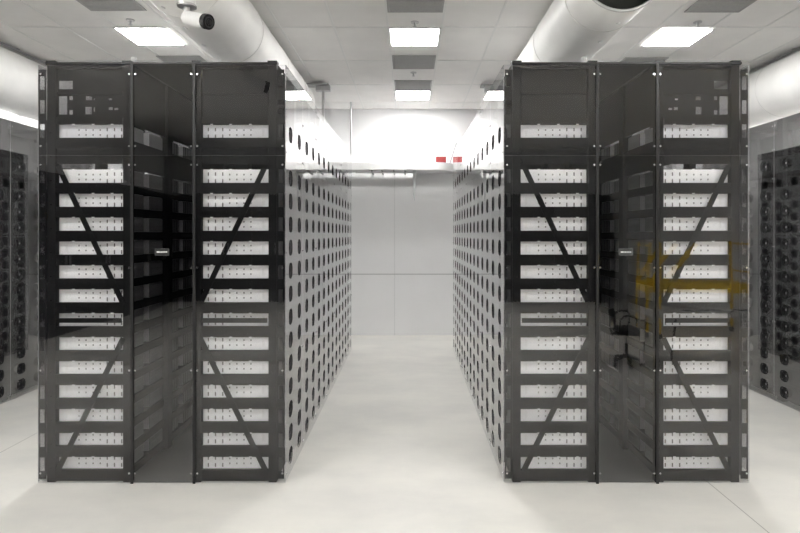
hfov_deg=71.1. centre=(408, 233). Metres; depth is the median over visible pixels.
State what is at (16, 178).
shelf
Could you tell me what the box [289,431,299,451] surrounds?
machine
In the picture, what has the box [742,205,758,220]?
machine
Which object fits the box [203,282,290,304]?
machine
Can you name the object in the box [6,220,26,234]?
machine
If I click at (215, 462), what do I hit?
machine
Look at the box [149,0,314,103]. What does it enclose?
air duct
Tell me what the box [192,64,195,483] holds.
channel
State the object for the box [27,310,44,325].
machine
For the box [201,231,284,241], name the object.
shelf
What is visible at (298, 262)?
machine
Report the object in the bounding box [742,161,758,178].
machine
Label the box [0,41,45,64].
rail
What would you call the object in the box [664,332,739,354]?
machine
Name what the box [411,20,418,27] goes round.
sprinkler
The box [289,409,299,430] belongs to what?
machine
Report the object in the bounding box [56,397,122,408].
shelf
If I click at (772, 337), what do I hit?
machine
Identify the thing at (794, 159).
machine
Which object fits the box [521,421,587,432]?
shelf
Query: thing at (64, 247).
machine
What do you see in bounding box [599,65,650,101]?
roof panel
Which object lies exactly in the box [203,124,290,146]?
machine
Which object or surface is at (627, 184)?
door
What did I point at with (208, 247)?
machine
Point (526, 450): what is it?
shelf
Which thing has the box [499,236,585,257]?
machine
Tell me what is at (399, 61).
ceiling vent
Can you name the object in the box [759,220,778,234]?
machine
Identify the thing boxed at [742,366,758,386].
machine
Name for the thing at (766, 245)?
machine
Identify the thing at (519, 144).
shelf
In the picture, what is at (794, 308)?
machine
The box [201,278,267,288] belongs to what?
shelf
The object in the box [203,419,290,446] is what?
machine
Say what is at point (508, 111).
equipment rack
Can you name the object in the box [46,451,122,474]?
machine
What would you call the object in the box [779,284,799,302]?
machine
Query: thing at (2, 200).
machine
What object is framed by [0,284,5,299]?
machine
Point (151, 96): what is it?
equipment rack
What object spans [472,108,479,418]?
sheet
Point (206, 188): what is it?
shelf
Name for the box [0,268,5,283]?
machine
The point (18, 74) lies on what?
air duct
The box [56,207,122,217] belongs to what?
shelf
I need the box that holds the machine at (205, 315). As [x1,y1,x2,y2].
[203,305,290,326]
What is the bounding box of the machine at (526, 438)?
[499,417,585,446]
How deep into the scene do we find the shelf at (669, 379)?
4.28 m
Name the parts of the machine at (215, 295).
casing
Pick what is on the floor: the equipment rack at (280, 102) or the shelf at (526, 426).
the equipment rack at (280, 102)
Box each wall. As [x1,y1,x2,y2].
[0,110,18,122]
[19,109,799,334]
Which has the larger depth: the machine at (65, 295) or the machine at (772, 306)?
the machine at (772, 306)
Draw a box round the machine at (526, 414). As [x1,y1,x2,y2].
[499,394,585,422]
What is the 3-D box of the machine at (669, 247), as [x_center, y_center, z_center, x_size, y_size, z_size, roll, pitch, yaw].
[2.254,0.108,4.447,0.662,0.176,0.343,0,0,0]
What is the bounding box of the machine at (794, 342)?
[779,332,799,353]
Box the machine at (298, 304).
[290,304,299,322]
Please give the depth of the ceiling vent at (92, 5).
5.72 m
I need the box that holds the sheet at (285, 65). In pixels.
[196,65,285,154]
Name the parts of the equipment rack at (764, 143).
post, post, panel, panel, panel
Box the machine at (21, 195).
[6,188,26,204]
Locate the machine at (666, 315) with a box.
[664,308,739,330]
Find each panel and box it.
[136,65,191,99]
[285,66,302,479]
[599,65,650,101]
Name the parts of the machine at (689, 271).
casing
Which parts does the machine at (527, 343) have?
casing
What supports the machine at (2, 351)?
on the equipment rack at (2, 121)
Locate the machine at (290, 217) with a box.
[290,217,299,232]
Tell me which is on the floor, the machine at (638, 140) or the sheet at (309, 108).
the sheet at (309, 108)
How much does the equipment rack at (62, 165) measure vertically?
3.201 m
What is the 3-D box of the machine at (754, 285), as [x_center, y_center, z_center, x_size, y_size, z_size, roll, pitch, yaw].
[4.484,0.656,6.889,0.662,0.176,0.343,0,0,0]
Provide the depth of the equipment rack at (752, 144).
7.88 m
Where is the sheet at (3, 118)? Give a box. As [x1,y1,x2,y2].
[0,118,10,402]
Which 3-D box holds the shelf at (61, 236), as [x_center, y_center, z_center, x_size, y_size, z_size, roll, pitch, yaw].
[-2.440,0.016,4.621,0.580,0.083,0.692,0,0,0]
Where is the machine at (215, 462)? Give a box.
[203,442,290,470]
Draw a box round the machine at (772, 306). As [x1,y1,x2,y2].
[759,297,778,315]
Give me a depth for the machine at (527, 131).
4.33 m
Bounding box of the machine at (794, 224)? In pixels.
[779,219,799,234]
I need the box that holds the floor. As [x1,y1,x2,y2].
[0,335,799,532]
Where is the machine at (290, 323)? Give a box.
[284,323,299,344]
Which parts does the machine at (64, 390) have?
casing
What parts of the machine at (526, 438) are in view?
casing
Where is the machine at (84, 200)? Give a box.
[46,189,122,211]
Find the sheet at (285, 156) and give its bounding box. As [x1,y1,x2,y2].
[196,156,285,481]
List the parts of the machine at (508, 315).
casing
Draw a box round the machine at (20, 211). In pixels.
[6,204,26,219]
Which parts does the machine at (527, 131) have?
casing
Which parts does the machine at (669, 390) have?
casing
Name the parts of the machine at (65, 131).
casing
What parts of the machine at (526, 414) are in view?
casing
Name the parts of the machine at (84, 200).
casing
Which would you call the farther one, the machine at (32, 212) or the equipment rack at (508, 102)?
the machine at (32, 212)
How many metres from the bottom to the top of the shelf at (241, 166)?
0.083 m
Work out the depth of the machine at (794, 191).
6.15 m
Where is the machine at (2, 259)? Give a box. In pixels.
[0,252,5,267]
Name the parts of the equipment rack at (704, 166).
panel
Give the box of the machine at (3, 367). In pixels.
[0,364,5,381]
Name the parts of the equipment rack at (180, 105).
post, panel, panel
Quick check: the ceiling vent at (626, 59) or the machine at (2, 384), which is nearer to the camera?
the machine at (2, 384)
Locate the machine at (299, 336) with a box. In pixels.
[298,336,306,355]
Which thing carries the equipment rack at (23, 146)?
on the floor
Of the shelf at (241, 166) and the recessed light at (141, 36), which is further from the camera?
the recessed light at (141, 36)
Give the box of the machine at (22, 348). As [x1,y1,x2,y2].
[6,342,26,363]
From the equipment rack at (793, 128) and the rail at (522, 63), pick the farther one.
the equipment rack at (793, 128)
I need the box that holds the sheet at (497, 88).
[490,65,503,480]
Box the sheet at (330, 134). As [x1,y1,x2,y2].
[326,121,334,399]
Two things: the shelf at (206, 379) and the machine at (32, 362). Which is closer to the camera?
the shelf at (206, 379)
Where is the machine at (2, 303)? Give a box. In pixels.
[0,300,5,316]
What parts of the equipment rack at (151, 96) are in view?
slotted strip, post, rail, rail, blank panel, knockout plate, post, panel, post, panel, panel, post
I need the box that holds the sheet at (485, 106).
[480,90,489,444]
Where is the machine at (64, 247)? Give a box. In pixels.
[46,237,122,259]
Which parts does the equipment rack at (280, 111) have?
panel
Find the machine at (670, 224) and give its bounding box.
[664,213,739,235]
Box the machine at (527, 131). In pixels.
[499,124,585,148]
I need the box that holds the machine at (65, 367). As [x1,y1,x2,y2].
[46,356,122,378]
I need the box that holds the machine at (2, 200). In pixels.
[0,187,5,202]
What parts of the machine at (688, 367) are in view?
casing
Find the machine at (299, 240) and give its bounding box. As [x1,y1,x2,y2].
[298,240,306,253]
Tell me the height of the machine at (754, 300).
0.176 m
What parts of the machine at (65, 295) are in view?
casing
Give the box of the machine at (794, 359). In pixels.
[779,348,799,370]
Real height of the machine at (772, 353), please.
0.176 m
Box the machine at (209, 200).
[203,191,290,212]
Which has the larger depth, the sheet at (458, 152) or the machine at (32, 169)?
the sheet at (458, 152)
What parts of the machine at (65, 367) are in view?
casing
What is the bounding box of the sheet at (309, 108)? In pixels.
[303,89,315,445]
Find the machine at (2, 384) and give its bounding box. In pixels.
[0,381,5,397]
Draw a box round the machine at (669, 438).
[664,427,739,450]
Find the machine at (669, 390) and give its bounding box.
[664,379,739,402]
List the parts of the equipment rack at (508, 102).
panel, panel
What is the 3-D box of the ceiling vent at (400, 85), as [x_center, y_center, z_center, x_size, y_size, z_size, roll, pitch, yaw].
[0.065,-2.333,8.800,0.580,0.008,0.580,0,0,0]
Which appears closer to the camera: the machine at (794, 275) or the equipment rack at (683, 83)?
the equipment rack at (683, 83)
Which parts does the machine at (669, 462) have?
casing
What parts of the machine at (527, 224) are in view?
casing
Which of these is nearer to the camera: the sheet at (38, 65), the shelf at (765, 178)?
the sheet at (38, 65)
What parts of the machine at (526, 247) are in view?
casing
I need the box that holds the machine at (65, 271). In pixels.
[46,260,122,283]
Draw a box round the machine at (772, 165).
[759,157,778,175]
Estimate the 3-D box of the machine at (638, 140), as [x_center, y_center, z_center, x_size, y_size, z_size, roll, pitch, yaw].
[2.254,-0.784,4.795,0.662,0.176,0.343,0,0,0]
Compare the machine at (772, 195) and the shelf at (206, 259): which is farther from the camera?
the machine at (772, 195)
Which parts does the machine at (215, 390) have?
casing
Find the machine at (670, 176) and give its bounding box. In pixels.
[664,165,739,187]
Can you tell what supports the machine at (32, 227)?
on the equipment rack at (17, 128)
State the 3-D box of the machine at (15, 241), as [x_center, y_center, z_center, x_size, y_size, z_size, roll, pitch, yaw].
[-4.864,0.108,6.540,0.662,0.176,0.343,0,0,0]
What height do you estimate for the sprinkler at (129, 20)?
0.054 m
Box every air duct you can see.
[0,46,148,132]
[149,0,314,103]
[516,0,651,61]
[665,51,799,130]
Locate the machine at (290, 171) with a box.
[290,171,299,188]
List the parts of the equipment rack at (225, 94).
post, panel, post, rail, rail, blank panel, blank panel, blank panel, panel, post, slotted strip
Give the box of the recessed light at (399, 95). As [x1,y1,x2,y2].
[395,91,430,99]
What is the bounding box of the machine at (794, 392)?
[779,381,799,404]
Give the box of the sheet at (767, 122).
[743,122,772,397]
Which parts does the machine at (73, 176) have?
casing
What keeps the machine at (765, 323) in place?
on the equipment rack at (793, 128)
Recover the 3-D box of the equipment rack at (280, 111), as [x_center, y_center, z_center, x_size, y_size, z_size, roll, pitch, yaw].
[-1.330,0.292,6.017,0.640,3.201,0.698,0,0,0]
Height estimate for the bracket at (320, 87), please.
0.993 m
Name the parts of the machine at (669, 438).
casing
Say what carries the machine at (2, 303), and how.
on the equipment rack at (2, 121)
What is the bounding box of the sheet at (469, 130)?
[466,122,471,397]
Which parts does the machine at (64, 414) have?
casing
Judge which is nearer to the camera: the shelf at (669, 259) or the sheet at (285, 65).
the sheet at (285, 65)
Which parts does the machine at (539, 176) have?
casing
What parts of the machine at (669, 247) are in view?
casing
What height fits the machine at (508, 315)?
0.176 m
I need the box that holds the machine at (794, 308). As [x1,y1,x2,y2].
[779,300,799,319]
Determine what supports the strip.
hanging from the tray
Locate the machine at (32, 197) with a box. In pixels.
[27,190,44,205]
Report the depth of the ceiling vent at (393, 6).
5.74 m
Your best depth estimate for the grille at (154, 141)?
4.78 m
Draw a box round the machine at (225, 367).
[203,350,290,374]
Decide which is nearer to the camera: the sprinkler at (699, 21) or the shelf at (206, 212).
the shelf at (206, 212)
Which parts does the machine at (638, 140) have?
casing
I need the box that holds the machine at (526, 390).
[499,371,585,398]
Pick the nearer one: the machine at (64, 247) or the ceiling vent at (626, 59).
the machine at (64, 247)
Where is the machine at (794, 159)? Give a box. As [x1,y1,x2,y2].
[779,153,799,172]
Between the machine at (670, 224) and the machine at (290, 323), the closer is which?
the machine at (670, 224)
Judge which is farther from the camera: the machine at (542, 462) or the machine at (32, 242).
the machine at (32, 242)
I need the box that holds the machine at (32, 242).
[27,236,44,249]
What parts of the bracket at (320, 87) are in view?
plate, post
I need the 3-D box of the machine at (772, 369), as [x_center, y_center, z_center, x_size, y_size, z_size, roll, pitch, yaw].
[4.484,1.570,6.540,0.662,0.176,0.343,0,0,0]
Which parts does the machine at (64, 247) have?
casing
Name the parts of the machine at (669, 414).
casing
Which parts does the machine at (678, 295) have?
casing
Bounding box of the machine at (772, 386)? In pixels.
[759,373,778,395]
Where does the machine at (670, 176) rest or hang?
on the equipment rack at (683, 83)
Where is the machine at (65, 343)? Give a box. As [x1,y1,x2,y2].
[46,332,122,354]
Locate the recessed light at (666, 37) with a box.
[641,28,714,46]
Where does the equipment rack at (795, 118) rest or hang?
on the floor
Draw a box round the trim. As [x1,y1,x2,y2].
[0,0,799,108]
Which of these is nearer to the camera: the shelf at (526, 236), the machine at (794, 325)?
the shelf at (526, 236)
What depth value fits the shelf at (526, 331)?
4.28 m
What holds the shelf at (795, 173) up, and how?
attached to the equipment rack at (795, 118)
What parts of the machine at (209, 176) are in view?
casing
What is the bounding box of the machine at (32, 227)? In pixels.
[27,220,44,234]
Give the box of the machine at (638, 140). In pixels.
[628,133,644,150]
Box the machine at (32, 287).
[27,280,44,295]
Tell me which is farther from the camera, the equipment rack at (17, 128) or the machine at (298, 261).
the equipment rack at (17, 128)
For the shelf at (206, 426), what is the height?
0.083 m
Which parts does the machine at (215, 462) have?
casing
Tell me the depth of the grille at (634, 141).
4.78 m
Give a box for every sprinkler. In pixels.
[126,18,134,25]
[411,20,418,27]
[693,20,701,27]
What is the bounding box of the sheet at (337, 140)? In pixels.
[335,133,340,381]
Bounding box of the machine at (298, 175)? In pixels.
[298,175,306,190]
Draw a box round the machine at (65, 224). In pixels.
[46,213,122,235]
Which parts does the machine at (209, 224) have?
casing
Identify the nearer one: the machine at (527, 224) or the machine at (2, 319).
the machine at (527, 224)
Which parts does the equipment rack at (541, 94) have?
post, slotted strip, post, panel, blank panel, blank panel, rail, rail, blank panel, post, panel, post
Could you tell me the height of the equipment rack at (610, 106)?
3.201 m
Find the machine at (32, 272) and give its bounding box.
[27,265,44,280]
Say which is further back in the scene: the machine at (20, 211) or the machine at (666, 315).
the machine at (20, 211)
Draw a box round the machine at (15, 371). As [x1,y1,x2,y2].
[6,358,26,379]
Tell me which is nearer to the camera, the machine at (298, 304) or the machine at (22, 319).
the machine at (298, 304)
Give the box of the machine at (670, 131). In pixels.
[645,120,739,143]
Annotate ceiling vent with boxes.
[76,0,146,10]
[156,56,206,61]
[386,0,444,12]
[392,55,435,68]
[394,80,431,90]
[620,57,668,61]
[684,0,756,12]
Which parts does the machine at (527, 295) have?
casing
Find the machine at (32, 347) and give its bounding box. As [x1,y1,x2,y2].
[27,337,44,356]
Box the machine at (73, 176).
[46,165,122,187]
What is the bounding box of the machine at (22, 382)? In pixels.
[6,373,26,395]
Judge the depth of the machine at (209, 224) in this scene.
4.33 m
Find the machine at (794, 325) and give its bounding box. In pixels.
[779,316,799,336]
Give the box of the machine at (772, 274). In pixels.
[759,266,778,282]
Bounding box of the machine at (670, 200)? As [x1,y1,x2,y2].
[664,189,739,211]
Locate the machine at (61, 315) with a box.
[46,308,122,330]
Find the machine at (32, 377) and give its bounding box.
[27,366,44,386]
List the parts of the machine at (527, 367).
casing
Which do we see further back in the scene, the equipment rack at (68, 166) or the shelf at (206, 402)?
the equipment rack at (68, 166)
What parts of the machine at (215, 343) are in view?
casing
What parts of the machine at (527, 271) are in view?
casing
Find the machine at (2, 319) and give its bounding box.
[0,316,5,332]
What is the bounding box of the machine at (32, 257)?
[27,250,44,265]
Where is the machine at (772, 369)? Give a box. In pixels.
[759,358,778,379]
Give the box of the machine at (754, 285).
[742,280,758,295]
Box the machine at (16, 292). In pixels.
[6,281,26,298]
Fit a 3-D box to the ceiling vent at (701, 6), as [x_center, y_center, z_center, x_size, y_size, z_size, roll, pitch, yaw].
[3.180,-2.333,5.600,0.580,0.008,0.580,0,0,0]
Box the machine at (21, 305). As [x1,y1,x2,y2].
[6,297,26,314]
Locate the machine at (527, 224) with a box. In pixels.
[499,214,585,235]
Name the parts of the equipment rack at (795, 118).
post, panel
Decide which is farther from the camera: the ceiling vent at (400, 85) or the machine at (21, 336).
the ceiling vent at (400, 85)
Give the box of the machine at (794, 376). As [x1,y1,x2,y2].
[779,365,799,387]
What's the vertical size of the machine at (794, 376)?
0.176 m
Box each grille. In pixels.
[134,128,143,143]
[149,134,161,149]
[628,134,639,150]
[645,128,652,143]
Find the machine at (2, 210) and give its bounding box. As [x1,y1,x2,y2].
[0,203,5,218]
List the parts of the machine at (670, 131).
casing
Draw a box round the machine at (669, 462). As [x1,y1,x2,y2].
[664,451,739,473]
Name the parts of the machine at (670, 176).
casing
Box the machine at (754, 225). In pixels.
[742,220,758,234]
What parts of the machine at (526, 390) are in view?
casing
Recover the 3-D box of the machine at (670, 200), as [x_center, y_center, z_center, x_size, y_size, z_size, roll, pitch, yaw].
[2.254,-0.257,4.447,0.662,0.176,0.343,0,0,0]
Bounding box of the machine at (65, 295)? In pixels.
[46,284,122,306]
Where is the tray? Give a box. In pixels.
[350,102,452,174]
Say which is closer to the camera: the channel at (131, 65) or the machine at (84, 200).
the channel at (131, 65)
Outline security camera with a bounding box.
[177,0,214,29]
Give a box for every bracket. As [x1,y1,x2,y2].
[306,83,330,117]
[480,84,491,92]
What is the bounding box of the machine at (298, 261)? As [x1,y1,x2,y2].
[298,261,306,274]
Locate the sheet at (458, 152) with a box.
[456,142,460,368]
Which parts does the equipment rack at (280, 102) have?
panel, panel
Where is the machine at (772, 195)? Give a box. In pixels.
[759,188,778,204]
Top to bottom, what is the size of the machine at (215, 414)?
0.176 m
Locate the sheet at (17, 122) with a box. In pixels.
[11,122,44,399]
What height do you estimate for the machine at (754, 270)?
0.176 m
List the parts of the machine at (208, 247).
casing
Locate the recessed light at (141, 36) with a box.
[112,27,185,45]
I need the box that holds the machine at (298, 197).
[298,197,306,210]
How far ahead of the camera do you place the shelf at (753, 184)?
7.62 m
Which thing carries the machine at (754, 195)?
on the equipment rack at (793, 128)
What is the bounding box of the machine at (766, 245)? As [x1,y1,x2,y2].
[759,236,778,250]
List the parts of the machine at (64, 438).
casing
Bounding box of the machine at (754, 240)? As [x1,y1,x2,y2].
[742,236,758,249]
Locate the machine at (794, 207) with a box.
[779,202,799,218]
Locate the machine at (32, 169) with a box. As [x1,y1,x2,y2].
[27,161,44,178]
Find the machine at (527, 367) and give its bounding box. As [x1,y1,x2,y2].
[499,349,585,374]
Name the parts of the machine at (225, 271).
casing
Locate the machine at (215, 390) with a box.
[203,373,290,398]
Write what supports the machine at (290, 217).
on the equipment rack at (225, 94)
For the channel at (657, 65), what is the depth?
4.24 m
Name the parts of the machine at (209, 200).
casing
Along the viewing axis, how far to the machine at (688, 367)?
4.33 m
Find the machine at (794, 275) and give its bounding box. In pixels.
[779,268,799,285]
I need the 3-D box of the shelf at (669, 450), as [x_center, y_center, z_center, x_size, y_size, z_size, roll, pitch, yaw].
[2.200,1.661,4.621,0.580,0.083,0.692,0,0,0]
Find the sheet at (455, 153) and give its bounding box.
[453,149,456,358]
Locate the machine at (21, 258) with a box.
[6,251,26,266]
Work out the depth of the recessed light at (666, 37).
6.64 m
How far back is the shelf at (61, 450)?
4.28 m
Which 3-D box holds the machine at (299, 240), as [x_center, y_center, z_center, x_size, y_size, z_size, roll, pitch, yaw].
[-1.276,0.108,5.144,0.662,0.176,0.343,0,0,0]
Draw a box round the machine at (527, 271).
[499,259,585,280]
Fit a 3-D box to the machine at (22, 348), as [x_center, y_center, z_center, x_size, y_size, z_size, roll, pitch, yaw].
[-4.864,1.387,6.540,0.662,0.176,0.343,0,0,0]
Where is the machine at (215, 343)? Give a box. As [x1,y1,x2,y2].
[203,328,290,350]
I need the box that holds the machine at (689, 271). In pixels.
[664,260,739,282]
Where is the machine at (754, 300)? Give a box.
[742,294,758,310]
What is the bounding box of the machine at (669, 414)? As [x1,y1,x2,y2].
[664,403,739,426]
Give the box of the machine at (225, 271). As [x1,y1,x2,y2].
[203,259,290,281]
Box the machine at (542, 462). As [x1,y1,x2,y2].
[499,439,585,470]
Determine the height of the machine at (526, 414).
0.176 m
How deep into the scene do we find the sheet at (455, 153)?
8.70 m
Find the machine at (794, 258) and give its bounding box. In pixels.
[779,252,799,268]
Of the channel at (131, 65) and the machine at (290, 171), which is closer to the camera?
the channel at (131, 65)
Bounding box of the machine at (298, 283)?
[290,283,299,300]
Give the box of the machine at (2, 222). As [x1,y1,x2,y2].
[0,220,5,234]
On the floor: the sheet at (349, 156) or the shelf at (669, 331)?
the sheet at (349, 156)
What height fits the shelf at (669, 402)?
0.083 m
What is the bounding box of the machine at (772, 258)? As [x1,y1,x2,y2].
[759,251,778,266]
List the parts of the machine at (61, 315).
casing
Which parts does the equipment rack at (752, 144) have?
panel, post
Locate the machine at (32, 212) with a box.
[27,205,44,220]
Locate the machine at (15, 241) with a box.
[6,236,26,250]
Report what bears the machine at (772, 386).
on the equipment rack at (793, 128)
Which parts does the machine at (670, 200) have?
casing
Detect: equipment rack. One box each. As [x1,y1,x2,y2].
[0,118,4,401]
[5,119,43,399]
[8,130,76,322]
[36,143,78,190]
[39,61,169,481]
[66,164,91,169]
[105,87,191,169]
[192,61,290,481]
[230,92,307,422]
[252,109,319,401]
[478,109,543,183]
[487,100,562,175]
[499,61,597,481]
[599,87,685,169]
[621,61,747,481]
[667,164,725,169]
[711,143,754,190]
[713,130,788,322]
[743,119,799,399]
[780,113,799,405]
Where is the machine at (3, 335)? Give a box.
[0,332,5,348]
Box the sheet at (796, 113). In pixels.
[774,113,799,411]
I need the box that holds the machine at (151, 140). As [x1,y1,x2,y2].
[144,133,161,149]
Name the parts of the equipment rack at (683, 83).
post, panel, panel, post, panel, post, knockout plate, rail, rail, blank panel, post, slotted strip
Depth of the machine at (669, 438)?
4.33 m
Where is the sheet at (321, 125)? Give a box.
[316,107,326,419]
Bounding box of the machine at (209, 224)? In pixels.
[203,214,290,235]
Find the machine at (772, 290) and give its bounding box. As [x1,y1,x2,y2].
[759,281,778,298]
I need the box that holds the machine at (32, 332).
[27,323,44,341]
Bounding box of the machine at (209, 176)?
[203,168,290,189]
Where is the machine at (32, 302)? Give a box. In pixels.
[27,294,44,310]
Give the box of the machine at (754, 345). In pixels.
[742,337,758,356]
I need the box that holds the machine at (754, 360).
[742,354,759,371]
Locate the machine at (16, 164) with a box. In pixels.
[6,157,26,175]
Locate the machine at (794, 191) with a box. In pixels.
[779,185,799,202]
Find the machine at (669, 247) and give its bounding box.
[664,237,739,259]
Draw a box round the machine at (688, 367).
[664,356,739,378]
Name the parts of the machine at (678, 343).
casing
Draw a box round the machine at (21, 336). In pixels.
[6,327,26,347]
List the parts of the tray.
hanger rod, hanging rail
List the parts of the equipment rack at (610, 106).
panel, panel, post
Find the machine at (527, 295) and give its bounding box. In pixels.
[499,281,585,303]
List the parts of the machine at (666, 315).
casing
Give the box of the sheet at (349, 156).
[347,150,351,357]
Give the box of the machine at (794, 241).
[779,236,799,251]
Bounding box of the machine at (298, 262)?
[290,262,299,277]
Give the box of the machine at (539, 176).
[499,169,585,190]
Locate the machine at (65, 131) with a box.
[46,120,143,143]
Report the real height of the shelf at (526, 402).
0.083 m
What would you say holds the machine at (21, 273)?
on the equipment rack at (17, 128)
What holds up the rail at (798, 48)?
attached to the ceiling
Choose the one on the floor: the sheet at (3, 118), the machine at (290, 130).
the sheet at (3, 118)
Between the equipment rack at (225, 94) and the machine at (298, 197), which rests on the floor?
the equipment rack at (225, 94)
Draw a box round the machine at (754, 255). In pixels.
[742,250,758,265]
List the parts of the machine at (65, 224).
casing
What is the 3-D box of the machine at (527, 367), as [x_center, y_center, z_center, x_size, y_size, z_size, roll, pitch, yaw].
[1.056,1.022,4.447,0.662,0.176,0.343,0,0,0]
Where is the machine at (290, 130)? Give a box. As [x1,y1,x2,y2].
[290,130,299,148]
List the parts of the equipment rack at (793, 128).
post, panel, post, post, panel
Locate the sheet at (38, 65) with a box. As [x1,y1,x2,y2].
[38,65,90,480]
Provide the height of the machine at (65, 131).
0.176 m
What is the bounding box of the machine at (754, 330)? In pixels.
[742,323,758,341]
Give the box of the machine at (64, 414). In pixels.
[46,404,122,426]
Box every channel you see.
[130,64,132,483]
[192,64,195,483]
[596,64,598,483]
[656,64,658,483]
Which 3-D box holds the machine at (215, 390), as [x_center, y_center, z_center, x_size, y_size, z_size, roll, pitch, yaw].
[-1.276,1.205,4.447,0.662,0.176,0.343,0,0,0]
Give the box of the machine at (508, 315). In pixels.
[499,304,585,326]
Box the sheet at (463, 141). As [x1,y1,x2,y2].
[461,133,465,381]
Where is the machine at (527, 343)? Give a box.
[499,326,585,350]
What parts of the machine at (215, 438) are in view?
casing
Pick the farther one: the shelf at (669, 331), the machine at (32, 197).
the machine at (32, 197)
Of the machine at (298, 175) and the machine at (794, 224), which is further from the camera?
the machine at (794, 224)
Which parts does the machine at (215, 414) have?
casing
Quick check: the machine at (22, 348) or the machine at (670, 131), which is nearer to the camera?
the machine at (670, 131)
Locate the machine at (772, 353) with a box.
[759,342,778,363]
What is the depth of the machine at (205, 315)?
4.33 m
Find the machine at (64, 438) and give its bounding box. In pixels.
[46,427,122,450]
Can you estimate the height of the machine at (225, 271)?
0.176 m
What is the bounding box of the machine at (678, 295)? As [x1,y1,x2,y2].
[664,284,739,306]
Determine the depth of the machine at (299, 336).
5.12 m
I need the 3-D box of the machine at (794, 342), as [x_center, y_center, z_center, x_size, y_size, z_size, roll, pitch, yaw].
[4.484,1.205,6.191,0.662,0.176,0.343,0,0,0]
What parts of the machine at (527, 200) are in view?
casing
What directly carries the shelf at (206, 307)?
attached to the equipment rack at (225, 94)
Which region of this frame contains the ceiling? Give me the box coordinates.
[0,0,799,108]
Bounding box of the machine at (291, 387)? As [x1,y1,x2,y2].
[289,387,299,408]
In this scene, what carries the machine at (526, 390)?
on the equipment rack at (541, 94)
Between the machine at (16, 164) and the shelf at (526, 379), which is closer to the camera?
the shelf at (526, 379)
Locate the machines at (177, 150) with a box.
[46,142,739,399]
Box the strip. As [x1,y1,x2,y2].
[413,170,415,200]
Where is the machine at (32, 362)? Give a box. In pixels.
[27,354,44,371]
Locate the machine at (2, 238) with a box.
[0,236,5,251]
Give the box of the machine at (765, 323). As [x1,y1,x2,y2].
[759,312,778,331]
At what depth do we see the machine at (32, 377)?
6.83 m
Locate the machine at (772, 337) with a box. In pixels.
[759,327,778,347]
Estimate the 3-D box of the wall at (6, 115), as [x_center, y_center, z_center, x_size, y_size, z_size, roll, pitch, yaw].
[-7.360,-0.225,1.245,0.120,4.236,18.490,0,0,0]
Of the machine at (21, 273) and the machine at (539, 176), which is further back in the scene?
the machine at (21, 273)
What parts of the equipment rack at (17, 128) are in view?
post, panel, post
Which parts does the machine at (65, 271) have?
casing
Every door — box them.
[133,156,191,481]
[599,156,655,481]
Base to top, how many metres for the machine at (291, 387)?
0.176 m
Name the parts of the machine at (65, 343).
casing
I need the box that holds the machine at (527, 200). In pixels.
[499,191,585,212]
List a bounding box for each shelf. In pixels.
[8,173,37,181]
[8,182,36,186]
[56,138,163,151]
[56,183,122,193]
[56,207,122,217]
[56,231,122,241]
[56,254,122,264]
[56,278,122,288]
[56,302,122,312]
[56,326,122,336]
[56,350,122,360]
[56,374,122,384]
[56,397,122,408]
[56,421,122,432]
[56,445,122,456]
[56,468,122,480]
[201,138,284,159]
[201,183,284,193]
[201,207,284,217]
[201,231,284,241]
[201,254,267,264]
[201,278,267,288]
[201,302,267,312]
[201,326,267,336]
[201,350,267,360]
[201,374,267,384]
[201,397,267,408]
[201,421,267,432]
[201,445,267,456]
[201,468,267,480]
[239,160,284,169]
[504,138,587,156]
[504,207,587,217]
[504,254,587,264]
[521,164,555,169]
[521,183,587,193]
[521,231,587,241]
[521,278,587,288]
[521,302,587,312]
[521,326,587,336]
[521,350,587,360]
[521,374,587,384]
[521,397,587,408]
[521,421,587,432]
[521,445,587,456]
[521,468,587,480]
[629,138,730,150]
[664,183,730,193]
[664,207,730,217]
[664,231,730,241]
[664,254,730,264]
[664,278,730,288]
[664,302,730,312]
[664,326,730,336]
[664,350,730,360]
[664,374,730,384]
[664,397,730,408]
[664,421,730,432]
[664,445,730,456]
[664,468,730,480]
[748,173,799,181]
[751,182,776,186]
[786,169,799,176]
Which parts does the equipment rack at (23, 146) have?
panel, panel, panel, post, post, post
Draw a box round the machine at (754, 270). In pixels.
[742,265,758,280]
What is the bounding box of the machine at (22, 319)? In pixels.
[6,312,26,331]
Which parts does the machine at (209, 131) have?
casing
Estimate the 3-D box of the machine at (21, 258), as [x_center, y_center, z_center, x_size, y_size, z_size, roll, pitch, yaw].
[-4.864,0.291,6.540,0.662,0.176,0.343,0,0,0]
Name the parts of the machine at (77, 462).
casing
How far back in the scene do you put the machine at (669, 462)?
4.33 m
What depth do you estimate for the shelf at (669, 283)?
4.28 m
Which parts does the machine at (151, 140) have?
casing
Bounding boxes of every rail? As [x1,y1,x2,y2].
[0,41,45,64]
[45,62,277,64]
[512,62,741,64]
[696,47,799,97]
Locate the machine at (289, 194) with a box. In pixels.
[289,194,299,209]
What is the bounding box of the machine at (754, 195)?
[742,190,758,205]
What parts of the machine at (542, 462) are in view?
casing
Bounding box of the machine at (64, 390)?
[46,380,122,402]
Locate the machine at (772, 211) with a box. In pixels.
[759,204,778,219]
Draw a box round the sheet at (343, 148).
[341,141,346,369]
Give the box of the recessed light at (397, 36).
[388,28,440,45]
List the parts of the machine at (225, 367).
casing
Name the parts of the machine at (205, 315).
casing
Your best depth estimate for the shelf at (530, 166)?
5.64 m
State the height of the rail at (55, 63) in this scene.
0.014 m
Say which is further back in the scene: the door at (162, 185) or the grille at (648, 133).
the grille at (648, 133)
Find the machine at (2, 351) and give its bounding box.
[0,348,5,365]
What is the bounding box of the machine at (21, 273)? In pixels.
[6,266,26,282]
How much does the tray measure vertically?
1.257 m
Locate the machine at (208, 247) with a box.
[203,237,290,258]
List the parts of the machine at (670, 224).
casing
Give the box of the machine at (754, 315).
[742,309,758,325]
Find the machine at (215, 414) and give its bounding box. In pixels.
[203,396,290,422]

